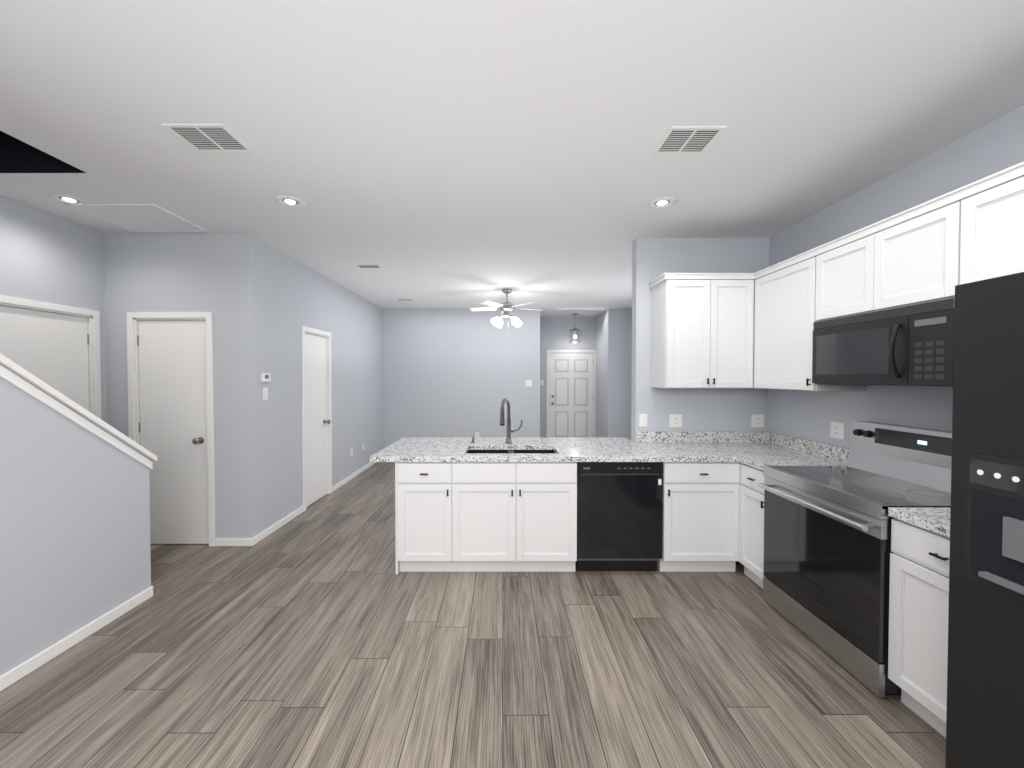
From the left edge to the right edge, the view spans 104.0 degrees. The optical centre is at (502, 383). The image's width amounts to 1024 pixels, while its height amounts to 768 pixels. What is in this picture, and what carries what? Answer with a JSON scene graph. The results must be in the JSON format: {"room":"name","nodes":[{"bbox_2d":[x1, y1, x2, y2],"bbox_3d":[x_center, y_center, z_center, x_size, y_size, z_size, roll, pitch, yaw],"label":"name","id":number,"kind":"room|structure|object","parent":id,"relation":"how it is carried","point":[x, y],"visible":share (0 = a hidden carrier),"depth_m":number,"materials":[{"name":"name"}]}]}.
{"room":"kitchen","nodes":[
{"label":"kitchen","id":0,"kind":"room"},
{"bbox_2d":[0,131,85,172],"bbox_3d":[-3.115,-2.140,0.545,1.110,1.700,4.005,0,1,0],"label":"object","id":1,"kind":"structure","parent":0,"point":[17,155],"depth_m":2.51,"materials":[{"name":"black"}]},
{"bbox_2d":[0,196,106,422],"bbox_3d":[-3.610,0.100,1.142,0.120,2.800,5.120,0,1,0],"label":"wall","id":2,"kind":"structure","parent":0,"point":[46,257],"depth_m":3.15,"materials":[{"name":"grey paint"}]},
{"bbox_2d":[0,295,101,419],"bbox_3d":[-3.580,0.418,3.053,0.176,2.097,0.944,0,1,0],"label":"door","id":3,"kind":"structure","parent":2,"relation":"in","point":[55,346],"depth_m":3.21,"materials":[{"name":"white wood"}]},
{"bbox_2d":[104,233,259,537],"bbox_3d":[-2.905,0.057,3.642,1.290,2.800,0.120,0,1,0],"label":"wall","id":4,"kind":"structure","parent":0,"point":[215,274],"depth_m":3.57,"materials":[{"name":"grey paint"}]},
{"bbox_2d":[127,312,214,545],"bbox_3d":[-2.965,0.408,3.618,0.754,2.097,0.176,0,1,0],"label":"closet door","id":5,"kind":"structure","parent":4,"relation":"in","point":[170,392],"depth_m":3.60,"materials":[{"name":"white wood"}]},
{"bbox_2d":[215,538,248,545],"bbox_3d":[-2.439,1.423,3.599,0.298,0.068,0.013,0,1,0],"label":"baseboard","id":6,"kind":"structure","parent":4,"relation":"attached to","point":[218,541],"depth_m":3.59,"materials":[{"name":"white wood"}]},
{"bbox_2d":[257,238,382,532],"bbox_3d":[-2.320,0.021,5.676,0.120,2.800,3.950,0,1,0],"label":"wall","id":7,"kind":"structure","parent":0,"point":[294,295],"depth_m":4.47,"materials":[{"name":"grey paint"}]},
{"bbox_2d":[263,388,267,399],"bbox_3d":[-2.254,0.094,3.802,0.011,0.118,0.075,0,1,0],"label":"hall light switch","id":8,"kind":"object","parent":7,"relation":"attached to","point":[265,393],"visible":1,"depth_m":3.80,"materials":[{"name":"white plastic"}]},
{"bbox_2d":[261,373,270,381],"bbox_3d":[-2.248,-0.061,3.800,0.022,0.080,0.120,0,1,0],"label":"thermostat","id":9,"kind":"object","parent":7,"relation":"attached to","point":[265,377],"visible":1,"depth_m":3.78,"materials":[{"name":"white plastic"}]},
{"bbox_2d":[249,506,303,545],"bbox_3d":[-2.254,1.415,4.055,0.013,0.068,0.926,0,1,0],"label":"baseboard","id":10,"kind":"structure","parent":7,"relation":"attached to","point":[252,541],"depth_m":3.95,"materials":[{"name":"white wood"}]},
{"bbox_2d":[301,326,331,510],"bbox_3d":[-2.290,0.387,4.872,0.176,2.097,0.744,0,1,0],"label":"hall door","id":11,"kind":"structure","parent":7,"relation":"in","point":[316,418],"depth_m":4.90,"materials":[{"name":"white wood"}]},
{"bbox_2d":[332,462,375,491],"bbox_3d":[-2.254,1.375,6.389,0.013,0.068,2.253,0,1,0],"label":"baseboard","id":12,"kind":"structure","parent":7,"relation":"attached to","point":[368,465],"depth_m":5.94,"materials":[{"name":"white wood"}]},
{"bbox_2d":[0,462,945,767],"bbox_3d":[-0.550,1.486,3.651,6.240,0.060,10.090,0,1,0],"label":"floor","id":13,"kind":"structure","parent":0,"point":[318,634],"depth_m":2.04,"materials":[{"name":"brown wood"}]},
{"bbox_2d":[0,586,153,690],"bbox_3d":[-2.433,1.473,0.772,0.013,0.068,4.033,0,1,0],"label":"baseboard","id":14,"kind":"structure","parent":13,"relation":"on","point":[15,674],"depth_m":2.25,"materials":[{"name":"white wood"}]},
{"bbox_2d":[0,353,156,675],"bbox_3d":[-2.500,0.108,0.742,0.180,2.798,4.080,0,1,0],"label":"stair half wall","id":15,"kind":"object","parent":13,"relation":"on","point":[75,553],"visible":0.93,"depth_m":2.21,"materials":[{"name":"grey paint"}]},
{"bbox_2d":[395,462,458,574],"bbox_3d":[-0.580,1.024,3.418,0.492,0.874,0.740,0,1,0],"label":"base cabinet","id":16,"kind":"object","parent":13,"relation":"on","point":[426,493],"depth_m":3.05,"materials":[{"name":"white wood"}]},
{"bbox_2d":[459,462,576,571],"bbox_3d":[0.061,1.024,3.418,1.010,0.874,0.740,0,1,0],"label":"base cabinet","id":17,"kind":"object","parent":13,"relation":"on","point":[485,516],"depth_m":3.06,"materials":[{"name":"white wood"}]},
{"bbox_2d":[370,432,804,461],"bbox_3d":[0.719,0.616,3.507,3.457,0.344,1.008,0,1,0],"label":"countertop","id":18,"kind":"structure","parent":17,"relation":"on","point":[648,446],"depth_m":3.43,"materials":[{"name":"grey stone"}]},
{"bbox_2d":[471,398,522,443],"bbox_3d":[-0.056,0.333,3.611,0.478,0.416,0.191,0,1,0],"label":"faucet","id":19,"kind":"object","parent":18,"relation":"on","point":[502,422],"visible":1,"depth_m":3.65,"materials":[{"name":"silver metal"}]},
{"bbox_2d":[577,462,662,570],"bbox_3d":[0.894,1.027,3.345,0.645,0.869,0.607,0,1,0],"label":"dishwasher","id":20,"kind":"object","parent":13,"relation":"on","point":[619,516],"visible":0.94,"depth_m":3.04,"materials":[{"name":"black plastic"}]},
{"bbox_2d":[657,462,674,571],"bbox_3d":[0.898,1.024,3.418,0.773,0.874,0.740,0,1,0],"label":"base cabinet","id":21,"kind":"object","parent":13,"relation":"on","point":[667,563],"depth_m":3.05,"materials":[{"name":"white wood"}]},
{"bbox_2d":[675,462,740,571],"bbox_3d":[1.522,1.024,3.418,0.588,0.874,0.740,0,1,0],"label":"base cabinet","id":22,"kind":"object","parent":13,"relation":"on","point":[707,494],"depth_m":3.06,"materials":[{"name":"white wood"}]},
{"bbox_2d":[739,463,758,584],"bbox_3d":[2.123,1.032,2.905,0.646,0.874,0.364,0,1,0],"label":"base cabinet","id":23,"kind":"object","parent":13,"relation":"on","point":[749,478],"depth_m":2.93,"materials":[{"name":"white wood"}]},
{"bbox_2d":[738,440,849,470],"bbox_3d":[2.114,0.525,2.858,0.667,0.140,0.288,0,1,0],"label":"countertop","id":24,"kind":"structure","parent":23,"relation":"on","point":[758,450],"depth_m":3.05,"materials":[{"name":"grey stone"}]},
{"bbox_2d":[759,469,763,588],"bbox_3d":[2.123,1.043,2.295,0.646,0.874,0.966,0,1,0],"label":"base cabinet","id":25,"kind":"object","parent":13,"relation":"on","point":[761,477],"depth_m":2.80,"materials":[{"name":"white wood"}]},
{"bbox_2d":[758,421,951,696],"bbox_3d":[2.075,0.868,2.292,0.737,1.225,0.842,0,1,0],"label":"range","id":26,"kind":"object","parent":13,"relation":"on","point":[827,552],"visible":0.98,"depth_m":2.20,"materials":[{"name":"black glass"}]},
{"bbox_2d":[888,518,949,737],"bbox_3d":[2.123,1.054,1.644,0.646,0.874,0.446,0,1,0],"label":"base cabinet","id":27,"kind":"object","parent":13,"relation":"on","point":[918,615],"depth_m":1.74,"materials":[{"name":"white wood"}]},
{"bbox_2d":[888,507,950,537],"bbox_3d":[2.119,0.547,1.635,0.657,0.140,0.446,0,1,0],"label":"countertop","id":28,"kind":"structure","parent":27,"relation":"on","point":[934,519],"depth_m":1.75,"materials":[{"name":"grey stone"}]},
{"bbox_2d":[945,272,1023,767],"bbox_3d":[1.962,0.586,0.938,0.917,1.835,0.916,0,1,0],"label":"refrigerator","id":29,"kind":"object","parent":13,"relation":"on","point":[985,701],"visible":1,"depth_m":1.29,"materials":[{"name":"black metal"}]},
{"bbox_2d":[382,309,631,448],"bbox_3d":[0.095,-0.013,7.591,4.950,2.800,0.120,0,1,0],"label":"wall","id":30,"kind":"structure","parent":0,"point":[456,372],"depth_m":7.53,"materials":[{"name":"grey paint"}]},
{"bbox_2d":[526,380,531,386],"bbox_3d":[0.490,-0.011,7.525,0.115,0.118,0.011,0,1,0],"label":"light switch","id":31,"kind":"object","parent":30,"relation":"attached to","point":[528,383],"visible":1,"depth_m":7.53,"materials":[{"name":"white plastic"}]},
{"bbox_2d":[0,0,1023,316],"bbox_3d":[-0.550,-1.393,3.601,6.240,0.100,10.090,0,1,0],"label":"ceiling","id":32,"kind":"structure","parent":0,"point":[446,154],"depth_m":1.97,"materials":[{"name":"white paint"}]},
{"bbox_2d":[49,194,88,204],"bbox_3d":[-3.130,-1.327,2.887,0.196,0.007,0.196,0,1,0],"label":"recessed light","id":33,"kind":"object","parent":32,"relation":"in","point":[67,199],"visible":0.98,"depth_m":2.88,"materials":[{"name":"white plastic"}]},
{"bbox_2d":[65,204,207,231],"bbox_3d":[-2.910,-1.331,3.227,0.660,0.009,0.540,0,1,0],"label":"attic hatch","id":34,"kind":"object","parent":32,"relation":"attached to","point":[143,217],"depth_m":3.19,"materials":[{"name":"white paint"}]},
{"bbox_2d":[162,124,252,151],"bbox_3d":[-1.570,-1.315,2.147,0.310,0.004,0.250,0,1,0],"label":"ceiling vent","id":35,"kind":"object","parent":32,"relation":"in","point":[210,137],"visible":1,"depth_m":2.13,"materials":[{"name":"white plastic"}]},
{"bbox_2d":[275,196,304,207],"bbox_3d":[-1.550,-1.327,2.917,0.196,0.007,0.196,0,1,0],"label":"recessed light","id":36,"kind":"object","parent":32,"relation":"in","point":[290,201],"visible":1,"depth_m":2.91,"materials":[{"name":"white plastic"}]},
{"bbox_2d":[355,265,381,268],"bbox_3d":[-1.550,-1.358,4.627,0.270,0.004,0.150,0,1,0],"label":"ceiling vent","id":37,"kind":"object","parent":32,"relation":"in","point":[369,267],"visible":1,"depth_m":4.63,"materials":[{"name":"white plastic"}]},
{"bbox_2d":[397,299,414,300],"bbox_3d":[-1.610,-1.393,6.627,0.270,0.004,0.150,0,1,0],"label":"ceiling vent","id":38,"kind":"object","parent":32,"relation":"in","point":[405,300],"visible":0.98,"depth_m":6.67,"materials":[{"name":"white plastic"}]},
{"bbox_2d":[469,289,534,333],"bbox_3d":[0.056,-1.058,5.899,1.106,0.648,1.077,0,1,0],"label":"ceiling fan","id":39,"kind":"object","parent":32,"relation":"hanging from","point":[506,307],"visible":1,"depth_m":5.79,"materials":[{"name":"silver metal"}]},
{"bbox_2d":[570,314,579,342],"bbox_3d":[1.470,-1.131,8.132,0.230,0.582,0.230,0,1,0],"label":"pendant lantern","id":40,"kind":"object","parent":32,"relation":"hanging from","point":[574,329],"visible":1,"depth_m":8.11,"materials":[{"name":"silver metal"}]},
{"bbox_2d":[648,197,676,208],"bbox_3d":[1.170,-1.327,2.937,0.196,0.007,0.196,0,1,0],"label":"recessed light","id":41,"kind":"object","parent":32,"relation":"in","point":[661,202],"visible":1,"depth_m":2.93,"materials":[{"name":"white plastic"}]},
{"bbox_2d":[653,126,726,153],"bbox_3d":[1.000,-1.315,2.167,0.285,0.004,0.250,0,1,0],"label":"ceiling vent","id":42,"kind":"object","parent":32,"relation":"in","point":[688,139],"visible":1,"depth_m":2.15,"materials":[{"name":"white plastic"}]},
{"bbox_2d":[540,317,595,436],"bbox_3d":[1.340,-0.030,8.611,1.520,2.800,0.120,0,1,0],"label":"wall","id":43,"kind":"structure","parent":0,"point":[555,333],"depth_m":8.53,"materials":[{"name":"grey paint"}]},
{"bbox_2d":[546,350,595,436],"bbox_3d":[1.470,0.322,8.587,1.074,2.097,0.176,0,1,0],"label":"entry door","id":44,"kind":"structure","parent":43,"relation":"in","point":[570,392],"depth_m":8.57,"materials":[{"name":"white wood"}]},
{"bbox_2d":[595,310,606,436],"bbox_3d":[2.040,-0.021,8.101,0.120,2.800,0.900,0,1,0],"label":"wall","id":45,"kind":"structure","parent":0,"point":[600,408],"depth_m":8.02,"materials":[{"name":"grey paint"}]},
{"bbox_2d":[631,238,768,441],"bbox_3d":[1.840,0.054,3.761,1.220,2.800,0.120,0,1,0],"label":"wall","id":46,"kind":"structure","parent":0,"point":[716,409],"depth_m":3.70,"materials":[{"name":"grey paint"}]},
{"bbox_2d":[639,414,646,426],"bbox_3d":[1.300,0.336,3.700,0.075,0.118,0.011,0,1,0],"label":"light switch","id":47,"kind":"object","parent":46,"relation":"attached to","point":[642,420],"visible":1,"depth_m":3.70,"materials":[{"name":"white plastic"}]},
{"bbox_2d":[669,414,681,426],"bbox_3d":[1.600,0.340,3.702,0.115,0.118,0.008,0,1,0],"label":"electrical outlet","id":48,"kind":"object","parent":46,"relation":"attached to","point":[675,420],"visible":1,"depth_m":3.70,"materials":[{"name":"white plastic"}]},
{"bbox_2d":[649,273,752,387],"bbox_3d":[1.746,-0.446,3.486,0.748,0.960,0.405,0,1,0],"label":"upper cabinet","id":49,"kind":"object","parent":46,"relation":"attached to","point":[732,330],"depth_m":3.35,"materials":[{"name":"white wood"}]},
{"bbox_2d":[751,414,763,426],"bbox_3d":[2.360,0.340,3.702,0.115,0.118,0.008,0,1,0],"label":"electrical outlet","id":50,"kind":"object","parent":46,"relation":"attached to","point":[757,420],"visible":1,"depth_m":3.70,"materials":[{"name":"white plastic"}]},
{"bbox_2d":[767,105,1023,448],"bbox_3d":[2.510,0.067,3.057,0.120,2.800,8.950,0,1,0],"label":"wall","id":51,"kind":"structure","parent":0,"point":[992,147],"depth_m":2.55,"materials":[{"name":"grey paint"}]},
{"bbox_2d":[749,247,864,390],"bbox_3d":[2.244,-0.438,3.022,0.405,0.960,0.659,0,1,0],"label":"upper cabinet","id":52,"kind":"object","parent":51,"relation":"attached to","point":[781,307],"depth_m":2.99,"materials":[{"name":"white wood"}]},
{"bbox_2d":[830,421,843,439],"bbox_3d":[2.446,0.339,2.926,0.008,0.118,0.115,0,1,0],"label":"electrical outlet","id":53,"kind":"object","parent":51,"relation":"attached to","point":[837,430],"visible":1,"depth_m":2.92,"materials":[{"name":"white plastic"}]},
{"bbox_2d":[813,229,860,321],"bbox_3d":[2.273,-0.662,2.449,0.346,0.491,0.479,0,1,0],"label":"upper cabinet","id":54,"kind":"object","parent":51,"relation":"attached to","point":[837,267],"depth_m":2.51,"materials":[{"name":"white wood"}]},
{"bbox_2d":[861,188,960,313],"bbox_3d":[2.273,-0.656,2.080,0.346,0.491,0.479,0,1,0],"label":"upper cabinet","id":55,"kind":"object","parent":51,"relation":"attached to","point":[911,256],"depth_m":2.05,"materials":[{"name":"white wood"}]},
{"bbox_2d":[812,297,954,386],"bbox_3d":[2.239,-0.202,2.273,0.411,0.414,0.842,0,1,0],"label":"over-the-range microwave","id":56,"kind":"object","parent":55,"relation":"attached to","point":[911,345],"visible":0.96,"depth_m":2.16,"materials":[{"name":"black plastic"}]},
{"bbox_2d":[957,161,1023,284],"bbox_3d":[2.273,-0.413,1.614,0.346,0.960,0.462,0,1,0],"label":"upper cabinet","id":57,"kind":"object","parent":51,"relation":"attached to","point":[992,206],"depth_m":1.72,"materials":[{"name":"white wood"}]}
]}

